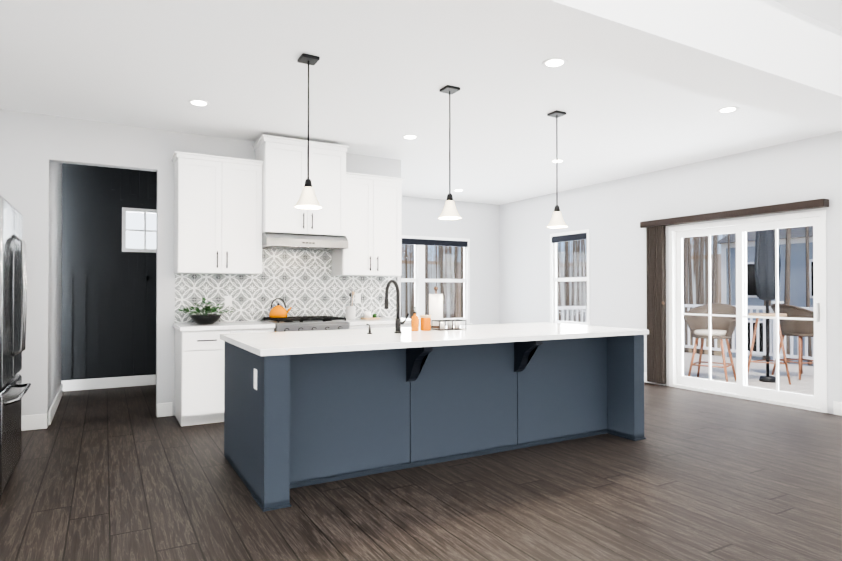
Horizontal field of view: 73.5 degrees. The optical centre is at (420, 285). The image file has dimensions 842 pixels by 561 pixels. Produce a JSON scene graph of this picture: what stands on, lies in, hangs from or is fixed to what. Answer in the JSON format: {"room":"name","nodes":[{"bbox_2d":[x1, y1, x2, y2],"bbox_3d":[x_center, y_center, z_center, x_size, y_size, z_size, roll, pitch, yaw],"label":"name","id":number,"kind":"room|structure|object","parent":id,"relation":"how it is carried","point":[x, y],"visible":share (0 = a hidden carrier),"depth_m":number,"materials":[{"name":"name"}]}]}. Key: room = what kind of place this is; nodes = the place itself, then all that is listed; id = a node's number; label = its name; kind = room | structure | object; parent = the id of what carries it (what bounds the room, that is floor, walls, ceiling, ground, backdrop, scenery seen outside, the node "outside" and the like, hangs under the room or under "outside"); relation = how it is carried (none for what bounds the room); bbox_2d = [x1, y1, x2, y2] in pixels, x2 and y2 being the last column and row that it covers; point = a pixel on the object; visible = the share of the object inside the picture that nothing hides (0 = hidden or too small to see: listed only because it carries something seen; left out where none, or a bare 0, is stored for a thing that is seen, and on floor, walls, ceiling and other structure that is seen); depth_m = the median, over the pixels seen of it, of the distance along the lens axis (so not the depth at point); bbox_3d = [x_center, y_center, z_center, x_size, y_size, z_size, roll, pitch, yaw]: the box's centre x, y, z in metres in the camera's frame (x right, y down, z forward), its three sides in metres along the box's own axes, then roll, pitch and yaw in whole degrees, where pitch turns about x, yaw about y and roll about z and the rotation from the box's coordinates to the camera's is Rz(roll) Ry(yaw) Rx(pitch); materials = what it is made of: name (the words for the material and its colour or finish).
{"room":"kitchen","nodes":[
{"label":"kitchen","id":0,"kind":"room"},
{"bbox_2d":[48,162,61,423],"bbox_3d":[-3.896,-0.120,5.907,0.120,2.830,1.700,0,-1,-29],"label":"wall","id":1,"kind":"structure","parent":0,"point":[55,277],"depth_m":5.82,"materials":[{"name":"paint"}]},
{"bbox_2d":[49,383,63,424],"bbox_3d":[-3.837,1.227,5.928,0.016,0.135,1.700,0,-1,-29],"label":"baseboard","id":2,"kind":"structure","parent":1,"relation":"attached to","point":[52,410],"depth_m":5.77,"materials":[{"name":"white wood"}]},
{"bbox_2d":[61,163,156,380],"bbox_3d":[-4.043,-0.109,7.201,2.820,2.830,0.138,0,-1,-29],"label":"wall","id":3,"kind":"structure","parent":0,"point":[108,320],"depth_m":7.16,"materials":[{"name":"black paint"}]},
{"bbox_2d":[61,374,155,390],"bbox_3d":[-4.066,1.238,7.108,2.700,0.135,0.016,0,-1,-29],"label":"baseboard","id":4,"kind":"structure","parent":3,"relation":"attached to","point":[140,380],"depth_m":7.16,"materials":[{"name":"white wood"}]},
{"bbox_2d":[122,207,156,252],"bbox_3d":[-3.631,-0.717,7.413,0.540,0.570,0.100,0,-1,-29],"label":"window","id":5,"kind":"structure","parent":3,"relation":"in","point":[135,210],"depth_m":7.33,"materials":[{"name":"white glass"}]},
{"bbox_2d":[0,109,400,427],"bbox_3d":[-2.256,-0.121,5.783,4.550,2.830,0.120,0,-1,-29],"label":"wall","id":6,"kind":"structure","parent":0,"point":[33,146],"depth_m":5.22,"materials":[{"name":"paint"}]},
{"bbox_2d":[21,413,48,430],"bbox_3d":[-3.772,1.218,4.843,0.935,0.135,0.016,0,-1,-29],"label":"baseboard","id":7,"kind":"structure","parent":6,"relation":"attached to","point":[34,422],"depth_m":5.02,"materials":[{"name":"white wood"}]},
{"bbox_2d":[171,151,262,274],"bbox_3d":[-2.030,-0.688,5.620,0.819,1.140,0.376,0,-1,-29],"label":"upper cabinet","id":8,"kind":"object","parent":6,"relation":"attached to","point":[217,214],"visible":1,"depth_m":5.48,"materials":[{"name":"white wood"}]},
{"bbox_2d":[175,249,397,322],"bbox_3d":[-1.365,-0.071,6.208,2.480,0.904,0.005,0,-1,-29],"label":"tile backsplash","id":9,"kind":"structure","parent":6,"relation":"attached to","point":[302,282],"depth_m":6.15,"materials":[{"name":"white tile"}]},
{"bbox_2d":[225,296,231,306],"bbox_3d":[-1.998,0.164,5.843,0.070,0.114,0.008,0,-1,-29],"label":"outlet","id":10,"kind":"object","parent":9,"relation":"attached to","point":[228,300],"visible":0.94,"depth_m":5.84,"materials":[{"name":"white plastic"}]},
{"bbox_2d":[355,293,360,302],"bbox_3d":[-0.734,0.150,6.553,0.070,0.114,0.008,0,-1,-29],"label":"outlet","id":11,"kind":"object","parent":9,"relation":"attached to","point":[357,297],"visible":1,"depth_m":6.55,"materials":[{"name":"white plastic"}]},
{"bbox_2d":[252,134,348,235],"bbox_3d":[-1.273,-1.012,5.990,0.920,0.965,0.476,0,-1,-29],"label":"upper cabinet","id":12,"kind":"object","parent":6,"relation":"attached to","point":[285,169],"visible":0.98,"depth_m":5.79,"materials":[{"name":"white wood"}]},
{"bbox_2d":[262,232,347,250],"bbox_3d":[-1.266,-0.458,5.974,0.860,0.139,0.503,0,-1,-29],"label":"range hood","id":13,"kind":"object","parent":12,"relation":"attached to","point":[284,241],"visible":0.92,"depth_m":5.78,"materials":[{"name":"silver metal"}]},
{"bbox_2d":[332,172,404,275],"bbox_3d":[-0.595,-0.671,6.425,0.749,1.120,0.376,0,-1,-29],"label":"upper cabinet","id":14,"kind":"object","parent":6,"relation":"attached to","point":[374,220],"visible":0.94,"depth_m":6.28,"materials":[{"name":"white wood"}]},
{"bbox_2d":[0,384,841,560],"bbox_3d":[0.820,1.325,3.609,8.080,0.100,11.580,0,-1,-29],"label":"floor","id":15,"kind":"structure","parent":0,"point":[117,474],"depth_m":3.38,"materials":[{"name":"brown wood"}]},
{"bbox_2d":[0,196,30,495],"bbox_3d":[-2.926,0.378,3.459,0.831,1.792,0.910,0,-1,-29],"label":"refrigerator","id":16,"kind":"object","parent":15,"relation":"on","point":[13,289],"visible":1,"depth_m":3.54,"materials":[{"name":"silver metal"}]},
{"bbox_2d":[175,330,273,425],"bbox_3d":[-1.933,0.854,5.532,0.835,0.876,0.602,0,-1,-29],"label":"base cabinet","id":17,"kind":"object","parent":15,"relation":"on","point":[199,374],"depth_m":5.17,"materials":[{"name":"white wood"}]},
{"bbox_2d":[173,322,274,329],"bbox_3d":[-1.936,0.396,5.520,0.855,0.040,0.626,0,-1,-29],"label":"countertop","id":18,"kind":"structure","parent":17,"relation":"on","point":[217,325],"depth_m":5.35,"materials":[{"name":"white stone"}]},
{"bbox_2d":[177,298,234,323],"bbox_3d":[-2.091,0.245,5.476,0.561,0.260,0.557,0,-1,-29],"label":"potted plant","id":19,"kind":"object","parent":18,"relation":"on","point":[203,318],"visible":1,"depth_m":5.41,"materials":[{"name":"plant"}]},
{"bbox_2d":[261,316,348,331],"bbox_3d":[-1.210,0.816,5.883,0.750,0.957,0.697,0,-1,-29],"label":"gas range","id":20,"kind":"object","parent":15,"relation":"on","point":[304,323],"visible":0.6,"depth_m":5.68,"materials":[{"name":"silver metal"}]},
{"bbox_2d":[269,298,290,317],"bbox_3d":[-1.476,0.233,5.919,0.236,0.207,0.190,0,-1,-29],"label":"kettle","id":21,"kind":"object","parent":20,"relation":"on","point":[278,311],"visible":1,"depth_m":5.85,"materials":[{"name":"metal"}]},
{"bbox_2d":[349,322,419,328],"bbox_3d":[-0.516,0.861,6.327,0.875,0.876,0.602,0,-1,-29],"label":"base cabinet","id":22,"kind":"object","parent":15,"relation":"on","point":[350,327],"depth_m":5.98,"materials":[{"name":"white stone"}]},
{"bbox_2d":[344,318,419,325],"bbox_3d":[-0.501,0.403,6.325,0.895,0.040,0.626,0,-1,-29],"label":"countertop","id":23,"kind":"structure","parent":22,"relation":"on","point":[382,321],"depth_m":6.06,"materials":[{"name":"white stone"}]},
{"bbox_2d":[346,288,354,319],"bbox_3d":[-0.791,0.204,6.327,0.116,0.357,0.110,0,-1,-29],"label":"utensil crock","id":24,"kind":"object","parent":23,"relation":"on","point":[350,312],"visible":1,"depth_m":6.29,"materials":[{"name":"grey ceramic"}]},
{"bbox_2d":[361,311,379,319],"bbox_3d":[-0.574,0.338,6.367,0.180,0.089,0.140,0,-1,-29],"label":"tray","id":25,"kind":"object","parent":23,"relation":"on","point":[368,315],"visible":1,"depth_m":6.32,"materials":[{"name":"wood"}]},
{"bbox_2d":[224,334,645,511],"bbox_3d":[0.196,0.845,4.474,3.171,0.874,1.228,0,-1,-29],"label":"kitchen island","id":26,"kind":"object","parent":15,"relation":"on","point":[304,408],"depth_m":3.98,"materials":[{"name":"blue wood"}]},
{"bbox_2d":[220,322,647,357],"bbox_3d":[0.195,0.388,4.482,3.216,0.039,1.280,0,-1,-29],"label":"island countertop","id":27,"kind":"structure","parent":26,"relation":"on","point":[268,344],"depth_m":4.02,"materials":[{"name":"white stone"}]},
{"bbox_2d":[384,280,408,332],"bbox_3d":[-0.200,0.160,4.427,0.111,0.413,0.259,0,-1,-29],"label":"faucet","id":28,"kind":"object","parent":27,"relation":"on","point":[398,323],"visible":1,"depth_m":4.33,"materials":[{"name":"metal"}]},
{"bbox_2d":[411,307,418,330],"bbox_3d":[-0.050,0.270,4.566,0.064,0.196,0.068,0,-1,-29],"label":"soap bottle","id":29,"kind":"object","parent":27,"relation":"on","point":[414,322],"visible":1,"depth_m":4.54,"materials":[{"name":"orange plastic"}]},
{"bbox_2d":[420,315,430,330],"bbox_3d":[0.038,0.306,4.613,0.089,0.125,0.090,0,-1,-29],"label":"jar","id":30,"kind":"object","parent":27,"relation":"on","point":[425,322],"visible":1,"depth_m":4.58,"materials":[{"name":"orange glass"}]},
{"bbox_2d":[429,286,442,327],"bbox_3d":[0.133,0.189,4.987,0.150,0.365,0.150,0,-1,-29],"label":"paper towel holder","id":31,"kind":"object","parent":27,"relation":"on","point":[435,306],"visible":0.77,"depth_m":4.93,"materials":[{"name":"white paper"}]},
{"bbox_2d":[432,319,465,330],"bbox_3d":[0.234,0.330,4.722,0.268,0.080,0.128,0,-1,-29],"label":"wire basket","id":32,"kind":"object","parent":27,"relation":"on","point":[439,321],"visible":0.94,"depth_m":4.69,"materials":[{"name":"black metal"}]},
{"bbox_2d":[440,322,444,328],"bbox_3d":[0.174,0.332,4.688,0.046,0.062,0.046,0,-1,-44],"label":"paper packet","id":33,"kind":"object","parent":32,"relation":"in","point":[442,325],"depth_m":4.67,"materials":[{"name":"paper"}]},
{"bbox_2d":[447,321,455,328],"bbox_3d":[0.243,0.332,4.727,0.046,0.062,0.046,0,-1,-44],"label":"paper packet","id":34,"kind":"object","parent":32,"relation":"in","point":[449,325],"depth_m":4.71,"materials":[{"name":"paper"}]},
{"bbox_2d":[456,321,459,328],"bbox_3d":[0.304,0.332,4.762,0.046,0.062,0.046,0,-1,-44],"label":"paper packet","id":35,"kind":"object","parent":32,"relation":"in","point":[457,322],"depth_m":4.74,"materials":[{"name":"paper"}]},
{"bbox_2d":[0,0,841,204],"bbox_3d":[0.820,-1.605,3.634,8.080,0.100,11.580,0,-1,-29],"label":"ceiling","id":36,"kind":"structure","parent":0,"point":[380,76],"depth_m":4.52,"materials":[{"name":"paint"}]},
{"bbox_2d":[188,99,209,106],"bbox_3d":[-1.880,-1.542,4.768,0.176,0.004,0.176,0,-1,-29],"label":"recessed light","id":37,"kind":"object","parent":36,"relation":"in","point":[199,103],"visible":1,"depth_m":4.77,"materials":[{"name":"white plastic"}]},
{"bbox_2d":[294,53,321,208],"bbox_3d":[-0.768,-1.042,3.840,0.190,1.021,0.190,0,-1,-29],"label":"pendant light","id":38,"kind":"object","parent":36,"relation":"hanging from","point":[308,199],"visible":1,"depth_m":3.81,"materials":[{"name":"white glass"}]},
{"bbox_2d":[402,135,417,139],"bbox_3d":[-0.113,-1.533,5.828,0.176,0.004,0.176,0,-1,-29],"label":"recessed light","id":39,"kind":"object","parent":36,"relation":"in","point":[409,137],"visible":1,"depth_m":5.83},
{"bbox_2d":[438,85,461,219],"bbox_3d":[0.226,-1.037,4.420,0.190,1.021,0.190,0,-1,-29],"label":"pendant light","id":40,"kind":"object","parent":36,"relation":"hanging from","point":[449,211],"visible":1,"depth_m":4.40,"materials":[{"name":"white glass"}]},
{"bbox_2d":[542,58,567,67],"bbox_3d":[0.931,-1.550,3.926,0.176,0.004,0.176,0,-1,-29],"label":"recessed light","id":41,"kind":"object","parent":36,"relation":"in","point":[553,63],"visible":1,"depth_m":3.93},
{"bbox_2d":[546,110,567,227],"bbox_3d":[1.214,-1.031,5.032,0.190,1.021,0.190,0,-1,-29],"label":"pendant light","id":42,"kind":"object","parent":36,"relation":"hanging from","point":[557,221],"visible":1,"depth_m":5.01,"materials":[{"name":"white glass"}]},
{"bbox_2d":[550,159,564,162],"bbox_3d":[1.676,-1.524,6.912,0.176,0.004,0.176,0,-1,-29],"label":"recessed light","id":43,"kind":"object","parent":36,"relation":"in","point":[559,161],"visible":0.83,"depth_m":6.92,"materials":[{"name":"white plastic"}]},
{"bbox_2d":[362,0,841,130],"bbox_3d":[1.229,-1.358,2.904,7.800,0.406,0.377,0,-1,-29],"label":"ceiling beam","id":44,"kind":"structure","parent":36,"relation":"attached to","point":[773,56],"depth_m":2.88,"materials":[{"name":"paint"}]},
{"bbox_2d":[716,107,738,112],"bbox_3d":[2.696,-1.541,4.950,0.176,0.004,0.176,0,-1,-29],"label":"recessed light","id":45,"kind":"object","parent":36,"relation":"in","point":[729,109],"visible":1,"depth_m":4.96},
{"bbox_2d":[402,196,499,325],"bbox_3d":[0.006,-0.087,9.723,3.250,2.830,0.140,0,-1,-29],"label":"wall","id":46,"kind":"structure","parent":0,"point":[477,224],"depth_m":10.19,"materials":[{"name":"paint"}]},
{"bbox_2d":[401,235,471,324],"bbox_3d":[-0.013,-0.075,9.664,2.060,1.535,0.145,0,-1,-29],"label":"window","id":47,"kind":"structure","parent":46,"relation":"in","point":[419,243],"depth_m":9.73,"materials":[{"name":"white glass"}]},
{"bbox_2d":[402,238,467,246],"bbox_3d":[-0.002,-0.742,9.650,1.898,0.099,0.045,0,-1,-29],"label":"window blind","id":48,"kind":"object","parent":47,"relation":"attached to","point":[417,242],"depth_m":9.78,"materials":[{"name":"fabric"}]},
{"bbox_2d":[499,131,841,413],"bbox_3d":[4.282,-0.123,5.564,0.140,2.830,11.580,0,-1,-29],"label":"wall","id":49,"kind":"structure","parent":0,"point":[611,215],"depth_m":7.66,"materials":[{"name":"paint"}]},
{"bbox_2d":[550,229,589,324],"bbox_3d":[2.363,-0.082,8.899,0.145,1.535,0.924,0,-1,-29],"label":"window","id":50,"kind":"structure","parent":49,"relation":"in","point":[556,238],"depth_m":9.02,"materials":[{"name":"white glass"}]},
{"bbox_2d":[552,233,586,242],"bbox_3d":[2.344,-0.749,8.894,0.045,0.099,0.762,0,-1,-29],"label":"window blind","id":51,"kind":"object","parent":50,"relation":"attached to","point":[559,237],"depth_m":8.90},
{"bbox_2d":[644,372,664,385],"bbox_3d":[2.318,1.253,8.895,0.016,0.135,3.547,0,-1,-29],"label":"baseboard","id":52,"kind":"structure","parent":49,"relation":"attached to","point":[645,373],"depth_m":7.59,"materials":[{"name":"white wood"}]},
{"bbox_2d":[640,198,828,227],"bbox_3d":[3.538,-0.824,6.640,0.108,0.080,2.225,0,-1,-29],"label":"valance","id":53,"kind":"object","parent":49,"relation":"attached to","point":[790,207],"visible":1,"depth_m":6.37,"materials":[{"name":"brown wood"}]},
{"bbox_2d":[646,226,665,383],"bbox_3d":[3.098,0.251,7.422,0.065,2.054,0.246,0,-1,-29],"label":"blind stack","id":54,"kind":"object","parent":53,"relation":"hanging from","point":[656,291],"visible":1,"depth_m":7.38,"materials":[{"name":"brown wood"}]},
{"bbox_2d":[669,210,826,412],"bbox_3d":[3.706,0.270,6.532,0.155,2.060,1.828,0,-1,-29],"label":"sliding door","id":55,"kind":"structure","parent":49,"relation":"attached to","point":[740,387],"depth_m":6.50,"materials":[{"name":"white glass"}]},
{"bbox_2d":[833,401,841,415],"bbox_3d":[5.559,1.203,3.118,0.016,0.135,5.805,0,-1,-29],"label":"baseboard","id":56,"kind":"structure","parent":49,"relation":"attached to","point":[837,406],"depth_m":5.61,"materials":[{"name":"white wood"}]},
{"label":"outside","id":57,"kind":"structure","parent":0,"visible":0},
{"bbox_2d":[684,352,813,395],"bbox_3d":[5.615,1.437,7.273,3.850,0.200,8.000,0,-1,-29],"label":"floor","id":58,"kind":"structure","parent":57,"point":[806,382],"depth_m":8.62,"materials":[{"name":"grey wood"}]},
{"bbox_2d":[557,301,813,361],"bbox_3d":[5.624,0.797,7.283,3.810,1.080,7.980,0,-1,-29],"label":"deck railing","id":59,"kind":"object","parent":58,"relation":"on","point":[751,308],"depth_m":10.09,"materials":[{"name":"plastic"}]},
{"bbox_2d":[684,303,735,381],"bbox_3d":[4.121,0.802,7.952,0.728,1.086,0.637,0,-1,41],"label":"outdoor chair","id":60,"kind":"object","parent":58,"relation":"on","point":[720,333],"depth_m":8.03,"materials":[{"name":"wicker"}]},
{"bbox_2d":[754,229,780,382],"bbox_3d":[4.854,0.016,7.890,0.310,2.649,0.323,0,-1,-29],"label":"umbrella","id":61,"kind":"object","parent":58,"relation":"on","point":[765,271],"depth_m":7.82,"materials":[{"name":"fabric"}]},
{"bbox_2d":[747,313,790,384],"bbox_3d":[4.871,0.867,7.844,0.547,0.952,0.544,0,-1,-29],"label":"bar table","id":62,"kind":"object","parent":58,"relation":"on","point":[780,336],"depth_m":7.75,"materials":[{"name":"brown wood"}]},
{"bbox_2d":[771,303,813,379],"bbox_3d":[5.535,0.804,8.287,0.637,1.086,0.728,0,-1,-9],"label":"outdoor chair","id":63,"kind":"object","parent":58,"relation":"on","point":[787,329],"depth_m":8.10,"materials":[{"name":"wicker"}]},
{"bbox_3d":[4.861,4.548,23.563,90.000,0.200,90.000,0,-1,-29],"label":"ground","id":64,"kind":"structure","parent":0,"visible":0},
{"bbox_2d":[401,226,813,365],"bbox_3d":[5.994,-5.058,21.129,37.686,18.979,47.100,0,-1,-29],"label":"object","id":65,"kind":"object","parent":64,"relation":"on","point":[796,245],"depth_m":25.70,"materials":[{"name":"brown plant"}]},
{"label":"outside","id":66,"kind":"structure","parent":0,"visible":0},
{"bbox_2d":[126,212,156,248],"bbox_3d":[-3.840,-0.764,7.784,1.140,1.270,0.010,0,-1,-29],"label":"sky","id":67,"kind":"structure","parent":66,"point":[134,219],"depth_m":7.76,"materials":[{"name":"white"}]},
{"bbox_2d":[401,244,461,318],"bbox_3d":[-16.800,-6.447,35.701,64.000,22.000,0.200,0,-1,-29],"label":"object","id":68,"kind":"structure","parent":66,"point":[434,257],"depth_m":45.44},
{"bbox_2d":[558,234,727,355],"bbox_3d":[27.634,-6.565,22.102,0.200,22.000,85.000,0,-1,-29],"label":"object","id":69,"kind":"structure","parent":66,"point":[695,261],"depth_m":38.25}
]}

